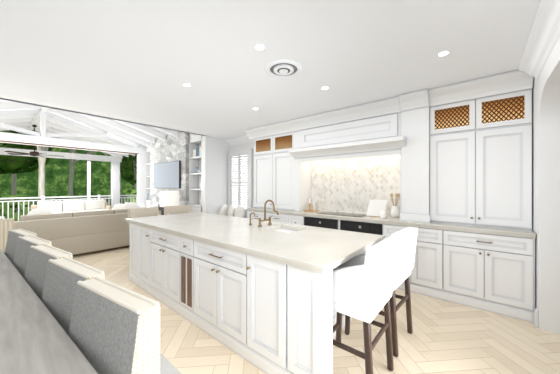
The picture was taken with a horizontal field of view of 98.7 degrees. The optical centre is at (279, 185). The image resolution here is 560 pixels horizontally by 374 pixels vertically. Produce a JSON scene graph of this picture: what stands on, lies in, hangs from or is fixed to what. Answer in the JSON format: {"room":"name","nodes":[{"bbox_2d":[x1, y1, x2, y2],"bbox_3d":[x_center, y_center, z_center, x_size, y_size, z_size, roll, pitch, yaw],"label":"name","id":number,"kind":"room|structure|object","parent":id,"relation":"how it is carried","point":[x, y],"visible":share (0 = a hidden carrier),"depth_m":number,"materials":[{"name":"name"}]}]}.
{"room":"kitchen","nodes":[
{"label":"kitchen","id":0,"kind":"room"},
{"bbox_2d":[0,108,145,207],"bbox_3d":[-6.396,-0.405,6.696,0.240,3.670,5.500,0,0,40],"label":"wall","id":1,"kind":"structure","parent":0,"point":[42,138],"depth_m":7.04,"materials":[{"name":"white paint"}]},
{"bbox_2d":[0,98,206,135],"bbox_3d":[-3.534,-1.785,4.116,0.100,1.030,5.200,0,0,40],"label":"wall","id":2,"kind":"structure","parent":0,"point":[96,115],"depth_m":4.31,"materials":[{"name":"white paint"}]},
{"bbox_2d":[52,113,178,145],"bbox_3d":[-6.607,-1.879,6.676,7.900,0.942,6.000,0,0,40],"label":"ceiling","id":3,"kind":"structure","parent":0,"point":[158,130],"depth_m":7.23,"materials":[{"name":"white paint"}]},
{"bbox_2d":[5,125,63,156],"bbox_3d":[-7.996,-1.485,7.875,1.408,1.030,1.385,0,0,40],"label":"ceiling fan","id":4,"kind":"object","parent":3,"relation":"hanging from","point":[33,153],"visible":0.96,"depth_m":7.79,"materials":[{"name":"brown metal"}]},
{"bbox_2d":[0,99,194,157],"bbox_3d":[-6.592,-1.755,6.664,7.840,0.986,5.900,0,0,40],"label":"beams","id":5,"kind":"structure","parent":3,"relation":"attached to","point":[26,119],"depth_m":7.42,"materials":[{"name":"white paint"}]},
{"bbox_2d":[150,132,188,206],"bbox_3d":[-3.342,-0.049,7.471,2.300,2.958,0.400,0,0,40],"label":"stone wall","id":6,"kind":"structure","parent":0,"point":[170,148],"depth_m":7.05,"materials":[{"name":"white stone"}]},
{"bbox_2d":[158,204,163,214],"bbox_3d":[-3.567,1.004,7.201,1.300,0.849,0.298,0,0,40],"label":"insert","id":7,"kind":"object","parent":6,"relation":"attached to","point":[161,209],"visible":0.04,"depth_m":7.48,"materials":[{"name":"black"}]},
{"bbox_2d":[154,160,180,187],"bbox_3d":[-3.424,-0.320,7.241,1.630,0.780,0.049,0,0,40],"label":"wall-mounted tv","id":8,"kind":"object","parent":6,"relation":"attached to","point":[167,174],"visible":1,"depth_m":7.14,"materials":[{"name":"black"}]},
{"bbox_2d":[202,136,228,214],"bbox_3d":[-1.726,-0.095,6.482,0.150,3.050,0.750,0,0,40],"label":"wall","id":9,"kind":"structure","parent":0,"point":[215,175],"depth_m":6.36,"materials":[{"name":"white paint"}]},
{"bbox_2d":[229,142,253,217],"bbox_3d":[1.635,-0.120,4.267,8.150,3.100,0.150,0,0,40],"label":"wall","id":10,"kind":"structure","parent":0,"point":[241,146],"depth_m":6.23,"materials":[{"name":"white paint"}]},
{"bbox_2d":[225,135,253,145],"bbox_3d":[-0.937,-1.187,6.225,1.370,0.160,0.130,0,0,40],"label":"crown molding","id":11,"kind":"structure","parent":10,"relation":"attached to","point":[244,139],"depth_m":6.33,"materials":[{"name":"white paint"}]},
{"bbox_2d":[228,148,252,216],"bbox_3d":[-1.075,-0.080,6.365,0.960,1.740,0.090,0,0,40],"label":"window shutters","id":12,"kind":"object","parent":10,"relation":"attached to","point":[240,177],"visible":0.92,"depth_m":6.33,"materials":[{"name":"white wood"}]},
{"bbox_2d":[0,0,540,139],"bbox_3d":[-0.260,-1.330,1.876,8.000,0.120,6.350,0,0,40],"label":"ceiling","id":13,"kind":"structure","parent":0,"point":[139,61],"depth_m":2.31,"materials":[{"name":"white paint"}]},
{"bbox_2d":[182,83,191,86],"bbox_3d":[-1.169,-1.267,3.018,0.116,0.006,0.116,0,0,40],"label":"recessed light","id":14,"kind":"object","parent":13,"relation":"in","point":[186,84],"visible":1,"depth_m":3.00,"materials":[{"name":"white paint"}]},
{"bbox_2d":[253,43,265,50],"bbox_3d":[-0.186,-1.267,2.198,0.116,0.006,0.116,0,0,40],"label":"recessed light","id":15,"kind":"object","parent":13,"relation":"in","point":[259,47],"visible":1,"depth_m":2.20,"materials":[{"name":"white paint"}]},
{"bbox_2d":[265,59,301,77],"bbox_3d":[0.039,-1.254,2.609,0.400,0.030,0.400,0,0,40],"label":"ceiling vent","id":16,"kind":"object","parent":13,"relation":"in","point":[283,67],"visible":0.98,"depth_m":2.57,"materials":[{"name":"white metal"}]},
{"bbox_2d":[436,50,450,56],"bbox_3d":[1.566,-1.267,2.301,0.116,0.006,0.116,0,0,40],"label":"recessed light","id":17,"kind":"object","parent":13,"relation":"in","point":[443,53],"visible":1,"depth_m":2.30,"materials":[{"name":"white paint"}]},
{"bbox_2d":[73,245,559,373],"bbox_3d":[-1.758,1.480,3.124,11.900,0.100,6.350,0,0,40],"label":"floor","id":18,"kind":"structure","parent":0,"point":[446,337],"depth_m":2.18,"materials":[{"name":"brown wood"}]},
{"bbox_2d":[0,216,13,252],"bbox_3d":[-4.452,0.940,3.515,0.820,0.979,0.780,0,0,44],"label":"dining chair","id":19,"kind":"object","parent":18,"relation":"on","point":[6,225],"visible":0.21,"depth_m":3.45,"materials":[{"name":"beige fabric"}]},
{"bbox_2d":[14,202,160,254],"bbox_3d":[-4.824,0.918,5.887,2.550,1.021,2.630,0,0,40],"label":"sectional sofa","id":20,"kind":"object","parent":18,"relation":"on","point":[73,233],"visible":0.58,"depth_m":4.89,"materials":[{"name":"beige fabric"}]},
{"bbox_2d":[128,207,160,235],"bbox_3d":[-2.301,0.914,4.244,0.529,1.029,0.508,0,0,36],"label":"armchair","id":21,"kind":"object","parent":18,"relation":"on","point":[142,212],"visible":0.08,"depth_m":4.30,"materials":[{"name":"beige fabric"}]},
{"bbox_2d":[145,143,149,207],"bbox_3d":[-4.439,-0.035,8.427,0.610,2.930,0.325,0,0,40],"label":"shelf unit","id":22,"kind":"object","parent":18,"relation":"on","point":[147,200],"visible":0.08,"depth_m":8.54,"materials":[{"name":"white paint"}]},
{"bbox_2d":[160,353,180,373],"bbox_3d":[-2.106,1.425,1.299,4.600,0.009,2.540,0,0,40],"label":"dining rug","id":23,"kind":"object","parent":18,"relation":"on","point":[167,366],"depth_m":1.88,"materials":[{"name":"grey fabric"}]},
{"bbox_2d":[4,228,36,263],"bbox_3d":[-2.713,0.936,2.210,0.550,0.963,0.566,0,0,31],"label":"dining chair","id":24,"kind":"object","parent":23,"relation":"on","point":[11,243],"visible":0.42,"depth_m":2.40,"materials":[{"name":"fabric"}]},
{"bbox_2d":[13,235,51,278],"bbox_3d":[-2.247,0.936,1.868,0.550,0.963,0.566,0,0,31],"label":"dining chair","id":25,"kind":"object","parent":23,"relation":"on","point":[23,245],"visible":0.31,"depth_m":2.05,"materials":[{"name":"fabric"}]},
{"bbox_2d":[25,244,72,299],"bbox_3d":[-1.780,0.936,1.527,0.550,0.963,0.566,0,0,31],"label":"dining chair","id":26,"kind":"object","parent":23,"relation":"on","point":[39,256],"visible":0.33,"depth_m":1.70,"materials":[{"name":"fabric"}]},
{"bbox_2d":[0,249,97,373],"bbox_3d":[-2.112,1.044,1.232,3.300,0.748,1.130,0,0,36],"label":"dining table","id":27,"kind":"object","parent":23,"relation":"on","point":[35,338],"visible":1,"depth_m":1.06,"materials":[{"name":"grey wood"}]},
{"bbox_2d":[41,256,104,335],"bbox_3d":[-1.314,0.936,1.186,0.550,0.963,0.566,0,0,31],"label":"dining chair","id":28,"kind":"object","parent":23,"relation":"on","point":[64,275],"visible":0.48,"depth_m":1.34,"materials":[{"name":"fabric"}]},
{"bbox_2d":[69,276,159,373],"bbox_3d":[-0.847,0.936,0.844,0.550,0.963,0.566,0,0,31],"label":"dining chair","id":29,"kind":"object","parent":23,"relation":"on","point":[114,328],"visible":1,"depth_m":0.95,"materials":[{"name":"fabric"}]},
{"bbox_2d":[164,205,190,214],"bbox_3d":[-1.915,0.914,4.708,0.529,1.029,0.508,0,0,43],"label":"armchair","id":30,"kind":"object","parent":18,"relation":"on","point":[178,209],"visible":0.12,"depth_m":4.80,"materials":[{"name":"beige fabric"}]},
{"bbox_2d":[188,133,201,211],"bbox_3d":[-2.168,-0.035,6.534,0.704,2.930,0.325,0,0,40],"label":"shelf unit","id":31,"kind":"object","parent":18,"relation":"on","point":[195,172],"visible":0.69,"depth_m":6.64,"materials":[{"name":"white paint"}]},
{"bbox_2d":[126,220,381,373],"bbox_3d":[-0.658,0.987,2.999,3.338,0.884,1.179,0,0,40],"label":"kitchen island","id":32,"kind":"object","parent":18,"relation":"on","point":[260,298],"depth_m":1.97,"materials":[{"name":"white paint"}]},
{"bbox_2d":[129,212,384,275],"bbox_3d":[-0.651,0.520,3.015,3.400,0.050,1.220,0,0,40],"label":"island countertop","id":33,"kind":"structure","parent":32,"relation":"on","point":[322,250],"depth_m":2.30,"materials":[{"name":"beige stone"}]},
{"bbox_2d":[249,200,278,226],"bbox_3d":[-0.177,0.332,2.985,0.422,0.325,0.345,0,0,40],"label":"faucet","id":34,"kind":"object","parent":33,"relation":"on","point":[265,219],"visible":1,"depth_m":2.98,"materials":[{"name":"brown metal"}]},
{"bbox_2d":[273,228,296,231],"bbox_3d":[0.051,0.644,2.795,0.424,0.222,0.384,0,0,40],"label":"sink","id":35,"kind":"object","parent":33,"relation":"in","point":[274,229],"depth_m":2.94,"materials":[{"name":"white ceramic"}]},
{"bbox_2d":[246,210,268,220],"bbox_3d":[-0.283,0.987,5.344,0.664,0.884,0.634,0,0,40],"label":"base cabinet","id":36,"kind":"object","parent":18,"relation":"on","point":[258,213],"depth_m":5.09,"materials":[{"name":"white paint"}]},
{"bbox_2d":[269,214,288,222],"bbox_3d":[0.121,0.987,5.008,0.644,0.884,0.634,0,0,40],"label":"base cabinet","id":37,"kind":"object","parent":18,"relation":"on","point":[284,218],"depth_m":4.69,"materials":[{"name":"white paint"}]},
{"bbox_2d":[289,214,304,224],"bbox_3d":[0.476,0.987,4.712,0.406,0.884,0.634,0,0,40],"label":"base cabinet","id":38,"kind":"object","parent":18,"relation":"on","point":[299,219],"depth_m":4.44,"materials":[{"name":"white paint"}]},
{"bbox_2d":[305,214,340,229],"bbox_3d":[0.894,0.987,4.364,0.683,0.884,0.634,0,0,40],"label":"base cabinet","id":39,"kind":"object","parent":18,"relation":"on","point":[331,223],"depth_m":4.09,"materials":[{"name":"black paint"}]},
{"bbox_2d":[249,98,400,221],"bbox_3d":[0.703,-0.385,4.609,3.080,1.758,0.502,0,0,40],"label":"tall cabinet","id":40,"kind":"object","parent":18,"relation":"on","point":[345,183],"depth_m":4.47,"materials":[{"name":"white paint"}]},
{"bbox_2d":[289,134,404,157],"bbox_3d":[0.985,-0.617,4.002,1.990,0.156,0.190,0,0,40],"label":"mantel shelf","id":41,"kind":"object","parent":40,"relation":"attached to","point":[391,141],"depth_m":3.86,"materials":[{"name":"white paint"}]},
{"bbox_2d":[341,218,388,239],"bbox_3d":[1.446,0.987,3.904,0.754,0.884,0.634,0,0,40],"label":"base cabinet","id":42,"kind":"object","parent":18,"relation":"on","point":[347,224],"depth_m":3.62,"materials":[{"name":"black paint"}]},
{"bbox_2d":[333,237,399,373],"bbox_3d":[0.568,0.914,1.831,0.529,1.029,0.508,0,0,40],"label":"bar stool","id":43,"kind":"object","parent":18,"relation":"on","point":[363,287],"visible":0.75,"depth_m":1.60,"materials":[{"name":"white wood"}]},
{"bbox_2d":[345,227,417,356],"bbox_3d":[0.972,0.914,2.314,0.550,1.029,0.530,0,0,40],"label":"bar stool","id":44,"kind":"object","parent":18,"relation":"on","point":[407,236],"visible":0.5,"depth_m":2.12,"materials":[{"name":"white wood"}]},
{"bbox_2d":[401,90,436,225],"bbox_3d":[2.038,-0.385,3.497,0.434,1.758,0.502,0,0,40],"label":"tall cabinet","id":45,"kind":"object","parent":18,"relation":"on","point":[419,110],"depth_m":3.29,"materials":[{"name":"white paint"}]},
{"bbox_2d":[389,222,448,300],"bbox_3d":[1.986,0.987,3.454,0.789,0.884,0.634,0,0,40],"label":"base cabinet","id":46,"kind":"object","parent":18,"relation":"on","point":[429,276],"depth_m":3.10,"materials":[{"name":"white paint"}]},
{"bbox_2d":[449,230,535,322],"bbox_3d":[2.519,0.987,3.010,0.864,0.884,0.634,0,0,40],"label":"base cabinet","id":47,"kind":"object","parent":18,"relation":"on","point":[494,273],"depth_m":2.70,"materials":[{"name":"white paint"}]},
{"bbox_2d":[269,210,535,237],"bbox_3d":[1.153,0.529,4.144,4.414,0.030,0.640,0,0,40],"label":"countertop","id":48,"kind":"structure","parent":47,"relation":"on","point":[270,211],"depth_m":3.18,"materials":[{"name":"beige stone"}]},
{"bbox_2d":[304,199,318,211],"bbox_3d":[0.612,0.376,4.671,0.290,0.237,0.290,0,0,40],"label":"pepper mill","id":49,"kind":"object","parent":48,"relation":"on","point":[309,208],"visible":1,"depth_m":4.63,"materials":[{"name":"brown wood"}]},
{"bbox_2d":[318,211,365,216],"bbox_3d":[1.094,0.491,4.204,0.800,0.006,0.380,0,0,40],"label":"induction cooktop","id":50,"kind":"object","parent":48,"relation":"in","point":[345,214],"visible":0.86,"depth_m":4.12,"materials":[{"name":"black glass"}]},
{"bbox_2d":[366,200,386,216],"bbox_3d":[1.557,0.359,3.857,0.285,0.270,0.200,0,0,40],"label":"cookbook stand","id":51,"kind":"object","parent":48,"relation":"on","point":[376,208],"visible":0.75,"depth_m":3.84,"materials":[{"name":"white ceramic"}]},
{"bbox_2d":[380,211,385,218],"bbox_3d":[1.564,0.436,3.643,0.090,0.115,0.088,0,0,40],"label":"jar","id":52,"kind":"object","parent":48,"relation":"on","point":[382,214],"visible":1,"depth_m":3.61,"materials":[{"name":"white ceramic"}]},
{"bbox_2d":[390,193,399,217],"bbox_3d":[1.811,0.305,3.776,0.153,0.379,0.131,0,0,40],"label":"utensil holder","id":53,"kind":"object","parent":48,"relation":"on","point":[394,211],"visible":1,"depth_m":3.74,"materials":[{"name":"white ceramic"}]},
{"bbox_2d":[437,70,534,233],"bbox_3d":[2.522,-0.385,3.094,0.966,1.758,0.502,0,0,40],"label":"tall cabinet","id":54,"kind":"object","parent":48,"relation":"on","point":[451,164],"depth_m":2.89,"materials":[{"name":"white paint"}]},
{"bbox_3d":[-2.967,1.139,6.468,0.480,0.579,0.480,0,0,40],"label":"round side table","id":55,"kind":"object","parent":18,"relation":"on","visible":0},
{"bbox_2d":[160,191,179,206],"bbox_3d":[-2.967,0.499,6.468,0.490,0.700,0.490,0,0,40],"label":"table lamp","id":56,"kind":"object","parent":55,"relation":"on","point":[169,198],"visible":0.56,"depth_m":6.27,"materials":[{"name":"white fabric"}]},
{"bbox_3d":[-1.069,1.155,6.056,1.396,0.549,0.556,0,0,40],"label":"seat","id":57,"kind":"object","parent":18,"relation":"on","visible":0},
{"bbox_2d":[219,204,244,217],"bbox_3d":[-1.256,0.682,6.188,0.784,0.391,0.376,0,0,40],"label":"pillows","id":58,"kind":"object","parent":57,"relation":"on","point":[226,210],"visible":0.71,"depth_m":6.21,"materials":[{"name":"white fabric"}]},
{"bbox_2d":[532,35,559,333],"bbox_3d":[1.231,-0.070,0.634,0.180,3.000,6.250,0,0,40],"label":"wall","id":59,"kind":"structure","parent":0,"point":[546,158],"depth_m":2.35,"materials":[{"name":"white paint"}]},
{"bbox_2d":[534,307,537,327],"bbox_3d":[-2.670,1.339,3.554,9.548,0.179,5.438,0,0,40],"label":"baseboard","id":60,"kind":"structure","parent":59,"relation":"attached to","point":[536,317],"depth_m":2.43,"materials":[{"name":"white paint"}]},
{"bbox_2d":[519,0,559,78],"bbox_3d":[0.957,-1.187,0.551,0.130,0.160,5.168,0,0,40],"label":"crown molding","id":61,"kind":"structure","parent":59,"relation":"attached to","point":[543,36],"depth_m":1.91,"materials":[{"name":"white paint"}]},
{"label":"outside","id":62,"kind":"structure","parent":0,"visible":0},
{"bbox_2d":[0,199,134,217],"bbox_3d":[-31.884,2.330,26.565,57.000,0.600,100.000,0,0,40],"label":"grass","id":63,"kind":"structure","parent":62,"point":[25,204],"depth_m":22.07,"materials":[{"name":"green plant"}]},
{"bbox_2d":[0,130,136,220],"bbox_3d":[-15.501,-4.148,14.221,18.716,13.387,27.637,0,0,40],"label":"porch","id":64,"kind":"object","parent":63,"relation":"on","point":[12,165],"visible":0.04,"depth_m":13.11,"materials":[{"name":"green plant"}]},
{"bbox_2d":[0,138,134,200],"bbox_3d":[-22.895,-13.070,20.377,27.933,31.000,79.696,0,0,40],"label":"trees","id":65,"kind":"object","parent":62,"point":[56,176],"depth_m":33.17,"materials":[{"name":"green plant"}]},
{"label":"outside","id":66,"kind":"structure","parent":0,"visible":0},
{"bbox_3d":[-7.766,1.480,8.098,3.700,0.100,10.900,0,0,40],"label":"floor","id":67,"kind":"structure","parent":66,"visible":0},
{"bbox_2d":[0,147,121,205],"bbox_3d":[-9.034,-0.035,9.154,0.340,2.930,10.720,0,0,40],"label":"posts","id":68,"kind":"object","parent":67,"relation":"on","point":[115,161],"visible":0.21,"depth_m":10.23,"materials":[{"name":"white paint"}]},
{"bbox_2d":[0,195,136,220],"bbox_3d":[-9.034,0.904,9.154,0.080,1.049,10.580,0,0,40],"label":"railing","id":69,"kind":"object","parent":67,"relation":"on","point":[43,197],"visible":0.17,"depth_m":9.21,"materials":[{"name":"white paint"}]},
{"bbox_2d":[31,199,112,212],"bbox_3d":[-7.899,0.985,9.250,0.920,0.830,2.300,0,0,40],"label":"outdoor sofa","id":70,"kind":"object","parent":67,"relation":"on","point":[71,206],"visible":0.4,"depth_m":9.30,"materials":[{"name":"fabric"}]}
]}

